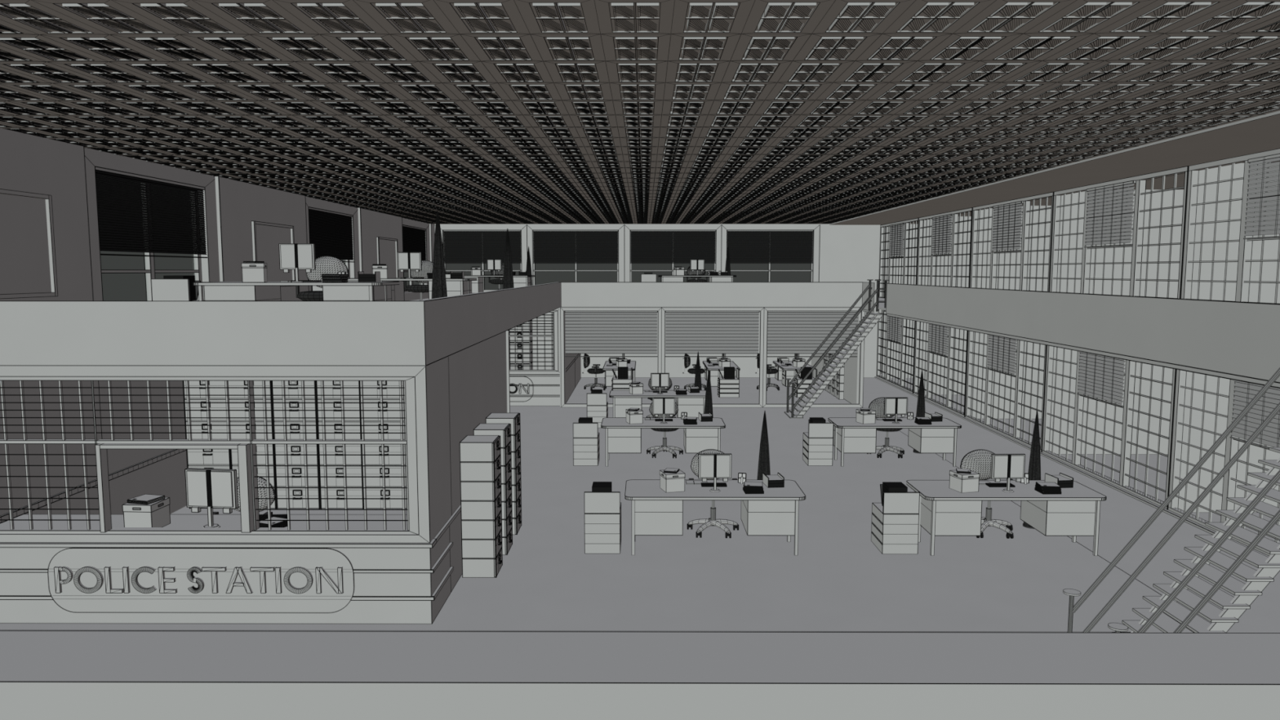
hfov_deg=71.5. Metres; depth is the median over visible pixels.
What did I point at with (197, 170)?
ceiling light
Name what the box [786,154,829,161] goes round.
ceiling light
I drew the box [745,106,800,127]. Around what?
ceiling light
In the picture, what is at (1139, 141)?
ceiling light
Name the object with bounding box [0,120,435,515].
wall
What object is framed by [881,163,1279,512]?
window
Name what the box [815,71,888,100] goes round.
ceiling light
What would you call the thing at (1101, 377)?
blind
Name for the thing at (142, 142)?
ceiling light
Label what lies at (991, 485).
keyboard
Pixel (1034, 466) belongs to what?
flag
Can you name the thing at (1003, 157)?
ceiling light
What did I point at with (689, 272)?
office chair
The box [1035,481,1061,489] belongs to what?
binder
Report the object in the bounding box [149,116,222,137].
ceiling light
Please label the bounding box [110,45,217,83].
ceiling light
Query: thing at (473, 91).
ceiling light
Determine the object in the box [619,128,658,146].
ceiling light
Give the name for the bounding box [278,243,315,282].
monitor
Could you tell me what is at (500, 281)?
office chair
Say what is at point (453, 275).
tray
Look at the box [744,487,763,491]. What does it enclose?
binder
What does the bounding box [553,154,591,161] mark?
ceiling light
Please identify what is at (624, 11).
ceiling light
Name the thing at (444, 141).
ceiling light
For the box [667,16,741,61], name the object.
ceiling light
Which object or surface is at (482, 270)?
window
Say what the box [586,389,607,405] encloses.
printer
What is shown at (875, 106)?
ceiling light
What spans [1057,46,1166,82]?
ceiling light
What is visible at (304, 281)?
keyboard
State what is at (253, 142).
ceiling light
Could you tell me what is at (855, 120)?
ceiling light
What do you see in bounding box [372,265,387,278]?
box
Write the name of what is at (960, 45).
ceiling light
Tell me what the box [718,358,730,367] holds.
box
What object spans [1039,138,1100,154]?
ceiling light
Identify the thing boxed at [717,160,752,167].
ceiling light
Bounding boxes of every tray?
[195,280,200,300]
[357,271,380,282]
[450,271,464,278]
[518,271,526,275]
[608,357,617,362]
[688,385,699,392]
[698,412,712,422]
[706,357,717,362]
[718,271,728,275]
[762,472,784,488]
[777,357,789,362]
[880,484,882,499]
[924,412,942,422]
[1044,472,1073,488]
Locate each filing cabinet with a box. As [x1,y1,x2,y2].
[182,381,231,508]
[227,381,276,508]
[271,381,319,508]
[315,381,364,509]
[363,381,406,508]
[459,435,502,577]
[473,423,512,555]
[485,413,521,534]
[509,320,533,369]
[822,337,827,391]
[826,337,832,393]
[831,340,836,396]
[835,340,844,399]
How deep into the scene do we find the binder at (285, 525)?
9.53 m
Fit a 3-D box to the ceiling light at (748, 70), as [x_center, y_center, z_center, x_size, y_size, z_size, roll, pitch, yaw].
[0.897,-2.308,6.929,0.462,0.133,0.759,0,6,0]
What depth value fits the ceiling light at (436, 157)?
12.21 m
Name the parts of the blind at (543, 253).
head rail, rail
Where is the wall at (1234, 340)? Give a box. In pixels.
[862,282,1279,388]
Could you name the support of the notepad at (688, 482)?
on the desk at (655, 511)
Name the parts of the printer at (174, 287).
panel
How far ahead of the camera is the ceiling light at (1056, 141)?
10.66 m
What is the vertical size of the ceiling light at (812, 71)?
0.133 m
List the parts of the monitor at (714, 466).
casing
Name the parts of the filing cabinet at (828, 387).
drawer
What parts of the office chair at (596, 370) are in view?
backrest, armrest, seat, arm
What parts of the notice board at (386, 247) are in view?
panel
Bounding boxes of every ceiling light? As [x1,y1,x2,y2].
[0,0,107,35]
[0,17,107,62]
[0,48,106,83]
[0,83,104,100]
[0,84,53,100]
[0,98,57,115]
[0,115,61,127]
[0,127,64,137]
[6,98,104,115]
[14,113,104,127]
[22,127,104,137]
[31,0,177,34]
[40,17,169,62]
[47,137,103,146]
[48,45,162,83]
[53,80,155,100]
[57,91,151,115]
[61,113,146,127]
[64,116,143,137]
[68,137,140,146]
[84,146,138,155]
[106,91,197,115]
[106,120,183,137]
[106,146,173,155]
[107,115,189,127]
[107,136,177,146]
[108,68,206,100]
[109,17,231,62]
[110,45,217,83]
[111,0,248,34]
[118,154,167,161]
[142,154,199,161]
[143,146,208,155]
[146,137,214,146]
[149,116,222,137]
[150,161,195,168]
[153,115,232,127]
[157,88,244,115]
[164,70,257,100]
[170,161,226,168]
[171,45,274,83]
[176,154,232,161]
[177,167,217,173]
[179,17,293,61]
[180,138,242,155]
[186,136,251,146]
[191,116,262,137]
[192,0,318,34]
[200,115,275,127]
[203,161,257,168]
[208,87,290,115]
[210,154,265,161]
[217,146,277,155]
[220,68,307,100]
[225,137,288,146]
[232,45,329,83]
[234,125,302,137]
[235,161,288,168]
[244,154,297,161]
[245,103,318,127]
[249,17,355,61]
[253,145,311,155]
[258,88,336,115]
[265,137,325,146]
[267,161,318,168]
[272,0,389,34]
[275,68,358,100]
[277,120,342,137]
[278,154,330,161]
[290,138,344,154]
[292,105,360,127]
[294,45,386,83]
[300,161,349,168]
[304,137,362,146]
[309,87,382,115]
[311,145,363,161]
[320,17,417,61]
[320,116,381,137]
[327,140,378,155]
[331,69,408,100]
[333,161,379,168]
[337,102,403,127]
[343,133,399,146]
[346,154,395,161]
[352,0,459,34]
[356,58,441,83]
[360,87,429,115]
[362,117,421,137]
[364,141,413,154]
[364,161,408,168]
[381,151,428,161]
[382,128,435,146]
[384,102,446,127]
[386,71,460,100]
[390,17,479,61]
[397,161,439,167]
[400,138,448,154]
[404,118,461,137]
[410,100,475,115]
[415,149,460,161]
[418,58,497,83]
[422,128,473,146]
[429,155,470,168]
[430,115,488,127]
[433,0,529,34]
[437,139,483,154]
[442,71,511,100]
[447,127,500,137]
[449,154,493,161]
[460,16,542,61]
[461,100,522,115]
[462,137,510,146]
[462,161,501,167]
[474,146,518,154]
[476,115,532,127]
[480,53,552,83]
[484,154,525,161]
[489,127,540,137]
[494,161,532,167]
[497,71,561,100]
[501,137,546,146]
[511,100,568,115]
[511,146,552,154]
[513,0,599,34]
[519,154,558,161]
[523,106,574,127]
[526,161,563,167]
[530,16,604,61]
[532,127,579,137]
[540,137,583,146]
[542,45,608,82]
[547,146,587,154]
[553,70,612,100]
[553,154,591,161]
[559,161,593,167]
[561,87,615,115]
[568,104,617,127]
[574,118,619,137]
[580,128,621,146]
[584,146,622,154]
[587,149,623,161]
[591,161,624,167]
[594,0,674,34]
[600,16,670,61]
[605,45,667,82]
[609,68,665,100]
[612,87,662,115]
[615,102,661,127]
[617,115,660,137]
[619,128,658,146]
[621,138,657,154]
[622,151,657,161]
[623,161,656,167]
[655,156,688,167]
[656,147,691,161]
[657,128,698,146]
[657,138,694,154]
[658,115,702,137]
[660,102,707,127]
[661,87,713,115]
[662,68,720,100]
[665,45,729,82]
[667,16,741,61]
[671,0,755,34]
[686,159,720,167]
[688,152,725,161]
[691,143,731,154]
[694,129,738,146]
[698,124,745,137]
[702,106,753,127]
[707,95,764,115]
[714,68,777,100]
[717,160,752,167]
[721,44,791,82]
[721,152,759,161]
[726,141,768,154]
[729,16,811,61]
[731,135,777,146]
[738,119,787,137]
[741,0,835,33]
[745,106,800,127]
[747,160,785,167]
[753,149,795,161]
[754,88,814,115]
[760,141,805,154]
[764,70,832,100]
[769,135,817,146]
[777,44,853,82]
[778,124,831,137]
[778,160,817,167]
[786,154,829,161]
[788,106,847,127]
[792,16,881,61]
[795,146,843,154]
[801,89,865,114]
[806,131,857,146]
[809,155,849,167]
[812,0,915,33]
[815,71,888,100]
[817,120,874,137]
[818,147,863,161]
[831,106,893,127]
[831,139,879,154]
[833,46,915,82]
[840,152,882,167]
[844,128,896,146]
[848,90,915,114]
[851,147,897,161]
[854,16,952,61]
[857,115,916,137]
[865,142,916,154]
[866,71,944,100]
[871,160,915,167]
[875,102,939,126]
[880,128,935,146]
[882,0,995,33]
[884,147,933,161]
[889,46,979,82]
[894,86,968,114]
[897,115,959,137]
[900,141,953,154]
[902,160,947,167]
[916,68,999,100]
[916,147,967,161]
[917,16,1022,61]
[918,102,986,126]
[918,131,975,146]
[933,160,980,167]
[934,138,990,154]
[937,115,1002,137]
[941,86,1018,114]
[945,45,1042,82]
[949,147,1001,161]
[953,0,1075,33]
[955,131,1014,146]
[960,102,1032,126]
[964,152,1013,167]
[968,67,1055,99]
[969,138,1026,154]
[977,116,1044,137]
[979,16,1093,61]
[982,149,1035,161]
[987,89,1069,114]
[992,131,1054,146]
[995,152,1047,167]
[1001,46,1104,82]
[1004,102,1078,126]
[1004,138,1063,154]
[1014,149,1070,161]
[1017,116,1087,137]
[1020,70,1111,99]
[1023,0,1156,33]
[1025,156,1079,167]
[1029,131,1093,146]
[1034,90,1119,114]
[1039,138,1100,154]
[1043,15,1163,60]
[1046,102,1124,126]
[1049,149,1104,160]
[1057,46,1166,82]
[1057,116,1129,137]
[1066,130,1133,146]
[1071,71,1167,99]
[1073,138,1137,154]
[1080,89,1170,114]
[1089,102,1171,126]
[1094,0,1236,33]
[1097,116,1173,137]
[1103,131,1173,146]
[1106,15,1233,60]
[1113,45,1228,82]
[1121,70,1224,99]
[1127,89,1221,114]
[1133,102,1217,126]
[1136,116,1215,137]
[1164,0,1279,33]
[1168,15,1279,60]
[1169,45,1279,82]
[1173,70,1279,99]
[1173,89,1271,114]
[1175,102,1263,126]
[1220,97,1279,114]
[1223,79,1279,99]
[1226,62,1279,82]
[1231,36,1279,60]
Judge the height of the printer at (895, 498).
0.316 m
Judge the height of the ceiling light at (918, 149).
0.135 m
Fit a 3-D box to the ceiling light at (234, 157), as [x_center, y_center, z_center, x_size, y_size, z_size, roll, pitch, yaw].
[-5.520,-2.839,12.223,0.464,0.135,0.761,0,6,0]
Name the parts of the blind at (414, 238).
head rail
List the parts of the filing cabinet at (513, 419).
drawer, drawer, drawer, drawer, drawer, drawer, drawer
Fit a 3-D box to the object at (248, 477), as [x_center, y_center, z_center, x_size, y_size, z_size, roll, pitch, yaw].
[-4.673,0.969,8.999,4.661,1.548,0.166,0,6,0]
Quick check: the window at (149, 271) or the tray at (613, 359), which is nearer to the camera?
the window at (149, 271)
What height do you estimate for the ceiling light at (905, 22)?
0.132 m
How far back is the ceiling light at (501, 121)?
9.21 m
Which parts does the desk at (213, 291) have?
leg, leg, leg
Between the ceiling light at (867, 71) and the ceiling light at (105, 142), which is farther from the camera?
the ceiling light at (105, 142)
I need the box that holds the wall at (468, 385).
[429,331,506,622]
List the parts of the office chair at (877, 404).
arm, backrest, arm, seat, arm, arm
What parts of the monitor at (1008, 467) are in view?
casing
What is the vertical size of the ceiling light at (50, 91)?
0.133 m
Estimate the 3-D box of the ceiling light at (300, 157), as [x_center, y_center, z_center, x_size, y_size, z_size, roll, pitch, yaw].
[-4.600,-2.838,12.219,0.464,0.135,0.761,0,6,0]
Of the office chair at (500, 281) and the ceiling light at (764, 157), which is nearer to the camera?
the ceiling light at (764, 157)
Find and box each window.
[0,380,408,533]
[99,173,202,301]
[344,259,350,278]
[404,270,423,292]
[443,241,521,289]
[509,312,554,369]
[533,242,617,284]
[560,307,865,407]
[630,235,715,281]
[727,235,813,281]
[875,309,915,393]
[879,217,919,298]
[881,163,1279,512]
[913,320,968,417]
[916,207,973,287]
[965,331,1047,452]
[970,191,1054,291]
[1042,345,1177,510]
[1049,165,1189,298]
[1168,369,1279,555]
[1181,148,1279,303]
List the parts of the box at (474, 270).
lid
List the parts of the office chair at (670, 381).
backrest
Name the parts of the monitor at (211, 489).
casing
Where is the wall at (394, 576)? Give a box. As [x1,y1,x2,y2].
[0,300,436,624]
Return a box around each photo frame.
[674,385,679,391]
[680,412,687,419]
[737,472,746,484]
[906,412,913,419]
[1020,472,1029,484]
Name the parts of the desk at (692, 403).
leg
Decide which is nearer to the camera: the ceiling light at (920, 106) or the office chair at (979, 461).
the ceiling light at (920, 106)
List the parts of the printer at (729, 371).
panel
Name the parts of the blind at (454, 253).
head rail, rail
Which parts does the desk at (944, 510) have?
leg, leg, leg, leg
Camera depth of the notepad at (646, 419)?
17.05 m
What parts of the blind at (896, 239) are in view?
ladder cord, head rail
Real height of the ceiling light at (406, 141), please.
0.135 m
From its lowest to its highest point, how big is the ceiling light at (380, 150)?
0.135 m
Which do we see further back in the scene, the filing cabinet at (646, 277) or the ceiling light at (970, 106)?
the filing cabinet at (646, 277)
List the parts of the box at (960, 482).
lid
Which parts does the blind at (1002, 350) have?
ladder cord, rail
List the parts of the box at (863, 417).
lid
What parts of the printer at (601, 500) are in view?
panel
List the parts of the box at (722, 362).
lid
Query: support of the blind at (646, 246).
attached to the window at (673, 264)
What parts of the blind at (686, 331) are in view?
rail, head rail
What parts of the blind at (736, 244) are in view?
head rail, rail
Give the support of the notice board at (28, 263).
attached to the wall at (64, 171)
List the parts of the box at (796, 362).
lid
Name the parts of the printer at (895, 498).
panel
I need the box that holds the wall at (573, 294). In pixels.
[560,281,862,307]
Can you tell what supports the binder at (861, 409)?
on the box at (863, 417)
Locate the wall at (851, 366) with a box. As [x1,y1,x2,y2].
[811,312,860,403]
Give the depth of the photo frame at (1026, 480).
11.95 m
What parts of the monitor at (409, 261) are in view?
casing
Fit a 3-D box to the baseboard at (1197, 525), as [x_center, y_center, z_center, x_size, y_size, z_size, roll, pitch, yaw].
[7.897,1.845,17.472,0.069,0.045,25.220,0,6,0]
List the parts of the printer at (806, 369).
panel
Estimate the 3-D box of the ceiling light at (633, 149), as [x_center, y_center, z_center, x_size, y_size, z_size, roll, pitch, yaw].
[-0.003,-2.761,11.446,0.464,0.135,0.761,0,6,0]
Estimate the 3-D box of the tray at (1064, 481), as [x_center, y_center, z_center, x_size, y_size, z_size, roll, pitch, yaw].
[5.577,1.604,11.834,0.219,0.137,0.309,-1,6,-6]
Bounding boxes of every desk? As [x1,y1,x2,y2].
[192,281,399,301]
[347,278,477,301]
[464,275,534,293]
[600,417,725,466]
[602,360,635,386]
[608,390,706,417]
[624,479,805,555]
[657,275,736,281]
[702,360,740,386]
[773,360,816,386]
[827,417,961,466]
[906,480,1106,555]
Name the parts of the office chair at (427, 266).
armrest, seat, backrest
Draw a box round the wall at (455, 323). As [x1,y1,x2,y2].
[417,282,560,365]
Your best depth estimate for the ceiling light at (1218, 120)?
9.15 m
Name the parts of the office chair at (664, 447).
arm, arm, backrest, seat, arm, arm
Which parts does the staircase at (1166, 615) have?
post, handrail, handrail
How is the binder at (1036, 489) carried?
on the desk at (944, 510)
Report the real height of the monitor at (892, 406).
0.486 m
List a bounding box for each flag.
[431,211,447,298]
[502,228,514,288]
[526,246,532,285]
[694,351,702,390]
[703,369,713,417]
[724,246,730,275]
[756,410,770,479]
[912,369,924,453]
[1022,410,1040,528]
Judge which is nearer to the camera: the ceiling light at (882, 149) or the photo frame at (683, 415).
the ceiling light at (882, 149)
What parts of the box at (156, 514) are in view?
lid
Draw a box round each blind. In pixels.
[95,166,207,257]
[308,207,354,262]
[402,225,426,260]
[443,230,520,263]
[533,230,617,263]
[564,311,657,356]
[630,230,715,263]
[665,311,759,356]
[727,230,813,263]
[767,311,857,356]
[886,315,901,343]
[888,222,904,257]
[928,324,948,357]
[931,213,952,255]
[986,334,1017,376]
[991,200,1022,252]
[1076,351,1125,407]
[1084,180,1135,247]
[1230,380,1279,448]
[1243,153,1279,239]
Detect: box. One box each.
[122,497,170,527]
[240,262,267,282]
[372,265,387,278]
[471,266,480,275]
[616,358,627,367]
[625,408,643,424]
[629,382,643,394]
[659,469,684,492]
[673,266,684,275]
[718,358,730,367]
[792,358,805,367]
[855,408,875,424]
[949,470,979,493]
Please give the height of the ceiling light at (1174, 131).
0.135 m
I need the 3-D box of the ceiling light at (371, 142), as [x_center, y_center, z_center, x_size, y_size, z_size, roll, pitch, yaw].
[-3.226,-2.687,10.708,0.464,0.135,0.760,0,6,0]
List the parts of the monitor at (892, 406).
casing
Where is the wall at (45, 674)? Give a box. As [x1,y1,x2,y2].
[0,630,1279,719]
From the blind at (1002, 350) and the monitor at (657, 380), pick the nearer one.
the blind at (1002, 350)
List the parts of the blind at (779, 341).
rail, head rail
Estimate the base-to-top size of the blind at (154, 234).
1.133 m
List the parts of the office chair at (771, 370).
backrest, armrest, seat, arm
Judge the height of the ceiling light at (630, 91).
0.133 m
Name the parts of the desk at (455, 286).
leg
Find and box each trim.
[0,448,186,523]
[431,330,510,599]
[434,223,667,224]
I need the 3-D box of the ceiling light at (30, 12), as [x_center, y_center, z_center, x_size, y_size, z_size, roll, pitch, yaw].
[-3.710,-2.159,5.445,0.462,0.132,0.758,0,6,0]
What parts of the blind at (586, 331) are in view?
rail, head rail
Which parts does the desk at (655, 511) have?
leg, leg, leg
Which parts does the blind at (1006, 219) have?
ladder cord, rail, head rail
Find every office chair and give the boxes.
[213,476,275,514]
[295,256,348,301]
[401,260,432,300]
[487,264,503,289]
[582,353,606,391]
[645,377,675,417]
[646,401,683,457]
[682,353,706,390]
[685,266,708,281]
[686,448,738,537]
[755,353,779,391]
[866,397,904,457]
[960,448,1013,538]
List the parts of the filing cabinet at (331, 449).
drawer, drawer, drawer, drawer, drawer, drawer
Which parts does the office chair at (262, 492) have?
backrest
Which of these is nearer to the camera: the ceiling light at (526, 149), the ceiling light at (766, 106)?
the ceiling light at (766, 106)
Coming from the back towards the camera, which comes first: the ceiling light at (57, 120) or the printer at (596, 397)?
the printer at (596, 397)
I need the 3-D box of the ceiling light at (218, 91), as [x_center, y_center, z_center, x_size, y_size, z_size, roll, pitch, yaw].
[-3.700,-2.385,7.702,0.462,0.133,0.759,0,6,0]
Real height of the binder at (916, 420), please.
0.043 m
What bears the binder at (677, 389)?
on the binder
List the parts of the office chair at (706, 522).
arm, arm, backrest, arm, arm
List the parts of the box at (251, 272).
lid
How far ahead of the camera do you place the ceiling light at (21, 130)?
9.97 m
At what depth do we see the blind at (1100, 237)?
14.93 m
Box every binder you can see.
[126,493,164,504]
[243,261,264,262]
[259,514,287,519]
[259,516,287,527]
[259,523,287,527]
[321,273,348,276]
[321,276,348,279]
[322,279,347,282]
[372,263,386,265]
[627,408,639,411]
[663,467,679,473]
[675,388,687,392]
[683,417,697,421]
[683,419,697,422]
[683,422,697,424]
[742,487,764,493]
[743,481,763,488]
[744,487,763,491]
[860,408,870,411]
[914,421,931,424]
[915,417,931,421]
[915,418,931,422]
[955,468,971,473]
[1034,487,1061,494]
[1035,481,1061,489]
[1035,484,1061,492]
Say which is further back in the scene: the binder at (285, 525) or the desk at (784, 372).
the desk at (784, 372)
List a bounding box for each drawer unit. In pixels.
[573,432,599,466]
[584,502,621,553]
[586,401,608,427]
[611,377,632,390]
[717,377,739,397]
[794,377,814,397]
[802,432,833,466]
[871,502,919,554]
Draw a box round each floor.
[0,373,1279,632]
[408,297,885,310]
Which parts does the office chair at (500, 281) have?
seat, backrest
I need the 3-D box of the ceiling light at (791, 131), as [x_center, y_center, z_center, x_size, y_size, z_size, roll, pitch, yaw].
[1.830,-2.609,9.934,0.464,0.135,0.760,0,6,0]
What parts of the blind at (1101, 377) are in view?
ladder cord, rail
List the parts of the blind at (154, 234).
head rail, rail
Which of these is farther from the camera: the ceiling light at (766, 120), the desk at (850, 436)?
the desk at (850, 436)
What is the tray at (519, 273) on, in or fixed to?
on the desk at (519, 281)
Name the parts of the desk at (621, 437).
leg, leg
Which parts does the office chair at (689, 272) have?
backrest, seat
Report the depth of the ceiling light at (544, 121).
9.21 m
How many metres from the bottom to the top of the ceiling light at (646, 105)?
0.134 m
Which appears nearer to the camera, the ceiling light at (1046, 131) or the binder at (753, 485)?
the ceiling light at (1046, 131)
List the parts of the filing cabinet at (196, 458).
drawer, drawer, drawer, drawer, drawer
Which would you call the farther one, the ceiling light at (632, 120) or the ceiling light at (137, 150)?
the ceiling light at (137, 150)
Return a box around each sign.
[47,547,354,613]
[509,376,533,401]
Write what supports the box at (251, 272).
on the desk at (213, 291)
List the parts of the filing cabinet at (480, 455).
drawer, drawer, drawer, drawer, drawer, drawer, drawer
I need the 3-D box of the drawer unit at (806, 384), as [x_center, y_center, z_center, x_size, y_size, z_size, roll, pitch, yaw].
[4.742,0.789,25.546,0.601,0.537,0.471,0,6,0]
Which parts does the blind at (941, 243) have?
ladder cord, head rail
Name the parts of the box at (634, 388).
lid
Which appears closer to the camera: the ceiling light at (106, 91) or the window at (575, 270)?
the ceiling light at (106, 91)
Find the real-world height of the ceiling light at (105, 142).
0.135 m
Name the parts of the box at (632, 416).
lid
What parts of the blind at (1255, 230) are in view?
rail, head rail, ladder cord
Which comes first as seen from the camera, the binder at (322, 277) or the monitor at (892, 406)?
the binder at (322, 277)
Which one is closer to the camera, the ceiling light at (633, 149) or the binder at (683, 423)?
the ceiling light at (633, 149)
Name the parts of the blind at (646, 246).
head rail, rail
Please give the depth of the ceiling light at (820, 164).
12.96 m
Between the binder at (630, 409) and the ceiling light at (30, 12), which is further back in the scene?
the binder at (630, 409)
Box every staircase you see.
[784,279,888,418]
[1062,367,1279,632]
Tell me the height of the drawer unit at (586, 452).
0.531 m
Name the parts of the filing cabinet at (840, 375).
drawer, drawer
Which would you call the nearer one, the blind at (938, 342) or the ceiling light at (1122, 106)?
the ceiling light at (1122, 106)
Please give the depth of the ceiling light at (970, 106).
8.41 m
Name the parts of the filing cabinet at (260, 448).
drawer, drawer, drawer, drawer, drawer, drawer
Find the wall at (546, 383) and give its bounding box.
[509,306,560,406]
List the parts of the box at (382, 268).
lid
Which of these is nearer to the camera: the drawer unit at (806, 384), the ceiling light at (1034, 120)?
the ceiling light at (1034, 120)
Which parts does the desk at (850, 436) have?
leg, leg, leg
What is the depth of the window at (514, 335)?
23.62 m
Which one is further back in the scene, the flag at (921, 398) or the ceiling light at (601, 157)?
the flag at (921, 398)
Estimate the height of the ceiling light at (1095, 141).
0.135 m
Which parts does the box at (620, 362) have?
lid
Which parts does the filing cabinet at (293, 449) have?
drawer, drawer, drawer, drawer, drawer, drawer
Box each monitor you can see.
[184,467,238,527]
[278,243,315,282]
[396,252,422,278]
[486,258,502,275]
[650,373,669,394]
[652,397,675,423]
[689,258,704,275]
[697,453,731,492]
[884,397,907,423]
[990,453,1025,492]
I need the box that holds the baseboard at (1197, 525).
[874,376,1269,556]
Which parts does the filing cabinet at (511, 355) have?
drawer, drawer, drawer, drawer, drawer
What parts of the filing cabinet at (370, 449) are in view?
drawer, drawer, drawer, drawer, drawer, drawer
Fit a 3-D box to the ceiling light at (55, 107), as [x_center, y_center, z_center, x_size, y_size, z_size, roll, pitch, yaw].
[-5.537,-2.462,8.462,0.463,0.134,0.759,0,6,0]
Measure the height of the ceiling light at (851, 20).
0.132 m
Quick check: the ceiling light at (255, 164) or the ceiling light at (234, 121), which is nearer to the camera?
the ceiling light at (234, 121)
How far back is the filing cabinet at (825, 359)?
26.80 m
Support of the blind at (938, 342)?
attached to the window at (950, 367)
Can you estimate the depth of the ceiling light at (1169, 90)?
7.65 m
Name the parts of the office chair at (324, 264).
armrest, seat, backrest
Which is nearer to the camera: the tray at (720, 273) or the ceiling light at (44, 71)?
the ceiling light at (44, 71)
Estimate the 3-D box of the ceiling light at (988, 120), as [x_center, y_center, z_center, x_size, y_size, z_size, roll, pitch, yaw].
[3.667,-2.533,9.173,0.463,0.134,0.759,0,6,0]
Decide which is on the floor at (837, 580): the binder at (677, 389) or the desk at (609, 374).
the desk at (609, 374)
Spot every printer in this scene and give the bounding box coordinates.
[151,275,200,301]
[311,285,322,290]
[445,272,450,278]
[573,417,598,438]
[584,481,620,513]
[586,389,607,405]
[612,366,632,379]
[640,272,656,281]
[718,366,739,379]
[795,366,817,378]
[808,417,833,438]
[880,481,919,514]
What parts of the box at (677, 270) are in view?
lid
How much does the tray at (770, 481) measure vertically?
0.137 m
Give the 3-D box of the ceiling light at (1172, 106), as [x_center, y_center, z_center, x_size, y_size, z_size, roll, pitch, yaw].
[5.043,-2.457,8.415,0.463,0.134,0.759,0,6,0]
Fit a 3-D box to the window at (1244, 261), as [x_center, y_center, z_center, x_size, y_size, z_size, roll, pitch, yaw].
[7.945,-1.355,10.835,0.114,2.476,4.218,0,6,0]
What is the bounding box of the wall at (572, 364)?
[559,307,581,406]
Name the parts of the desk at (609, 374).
leg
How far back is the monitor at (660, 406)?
16.63 m
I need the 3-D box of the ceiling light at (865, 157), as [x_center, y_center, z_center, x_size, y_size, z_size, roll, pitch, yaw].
[3.220,-2.835,12.184,0.464,0.135,0.761,0,6,0]
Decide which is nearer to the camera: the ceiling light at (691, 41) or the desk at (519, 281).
the ceiling light at (691, 41)
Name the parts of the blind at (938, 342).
ladder cord, rail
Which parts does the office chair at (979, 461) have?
backrest, arm, arm, arm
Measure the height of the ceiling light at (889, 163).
0.136 m
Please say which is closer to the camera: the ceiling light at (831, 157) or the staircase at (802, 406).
the ceiling light at (831, 157)
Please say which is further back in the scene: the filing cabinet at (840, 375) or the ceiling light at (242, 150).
the filing cabinet at (840, 375)
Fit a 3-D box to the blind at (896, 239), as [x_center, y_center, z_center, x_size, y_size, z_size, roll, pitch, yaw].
[7.960,-3.698,27.568,0.062,1.036,1.522,0,6,0]
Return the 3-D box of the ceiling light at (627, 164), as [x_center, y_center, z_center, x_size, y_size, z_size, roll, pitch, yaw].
[0.004,-2.912,12.950,0.465,0.136,0.761,0,6,0]
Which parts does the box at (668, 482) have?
lid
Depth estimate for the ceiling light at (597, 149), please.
11.43 m
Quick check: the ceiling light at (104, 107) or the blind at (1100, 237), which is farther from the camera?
the blind at (1100, 237)
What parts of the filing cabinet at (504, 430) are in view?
drawer, drawer, drawer, drawer, drawer, drawer, drawer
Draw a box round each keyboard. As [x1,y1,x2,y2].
[290,280,321,282]
[653,391,667,392]
[654,418,672,421]
[701,482,727,487]
[882,418,902,421]
[985,483,1015,487]
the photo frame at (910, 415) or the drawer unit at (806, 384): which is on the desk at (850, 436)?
the photo frame at (910, 415)
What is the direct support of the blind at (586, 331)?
attached to the window at (661, 311)
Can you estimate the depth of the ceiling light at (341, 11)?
5.43 m
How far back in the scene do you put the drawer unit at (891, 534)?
11.33 m
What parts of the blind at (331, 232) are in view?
head rail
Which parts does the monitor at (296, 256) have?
casing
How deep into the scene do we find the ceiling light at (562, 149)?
11.43 m
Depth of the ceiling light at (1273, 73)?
7.11 m
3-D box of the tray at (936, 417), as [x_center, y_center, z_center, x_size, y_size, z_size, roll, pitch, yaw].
[5.601,1.088,16.969,0.223,0.141,0.311,-1,6,-6]
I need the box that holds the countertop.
[0,514,407,528]
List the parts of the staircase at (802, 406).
post, post, plate, handrail, handrail, handrail, handrail, post, post, post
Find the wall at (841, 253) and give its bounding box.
[434,223,879,377]
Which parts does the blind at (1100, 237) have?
ladder cord, rail, head rail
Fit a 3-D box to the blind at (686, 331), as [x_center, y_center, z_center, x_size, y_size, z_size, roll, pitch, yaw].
[1.905,-0.692,23.480,2.486,1.232,0.056,0,6,0]
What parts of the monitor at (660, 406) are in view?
casing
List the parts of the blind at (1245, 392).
rail, ladder cord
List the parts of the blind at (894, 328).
ladder cord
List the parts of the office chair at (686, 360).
backrest, seat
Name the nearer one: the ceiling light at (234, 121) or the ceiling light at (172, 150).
the ceiling light at (234, 121)
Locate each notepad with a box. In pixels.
[644,417,659,420]
[685,480,706,484]
[978,480,991,484]
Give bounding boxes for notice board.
[0,188,57,298]
[251,221,295,286]
[376,236,399,281]
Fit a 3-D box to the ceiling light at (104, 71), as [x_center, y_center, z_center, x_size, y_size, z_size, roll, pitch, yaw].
[-4.163,-2.310,6.952,0.462,0.133,0.759,0,6,0]
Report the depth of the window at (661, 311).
23.35 m
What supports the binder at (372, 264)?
on the box at (382, 268)
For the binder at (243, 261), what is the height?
0.030 m
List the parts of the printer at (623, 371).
panel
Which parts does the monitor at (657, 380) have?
casing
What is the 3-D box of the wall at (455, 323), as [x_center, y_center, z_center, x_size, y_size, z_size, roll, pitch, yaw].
[-2.146,-0.987,16.020,0.104,0.650,14.504,0,6,0]

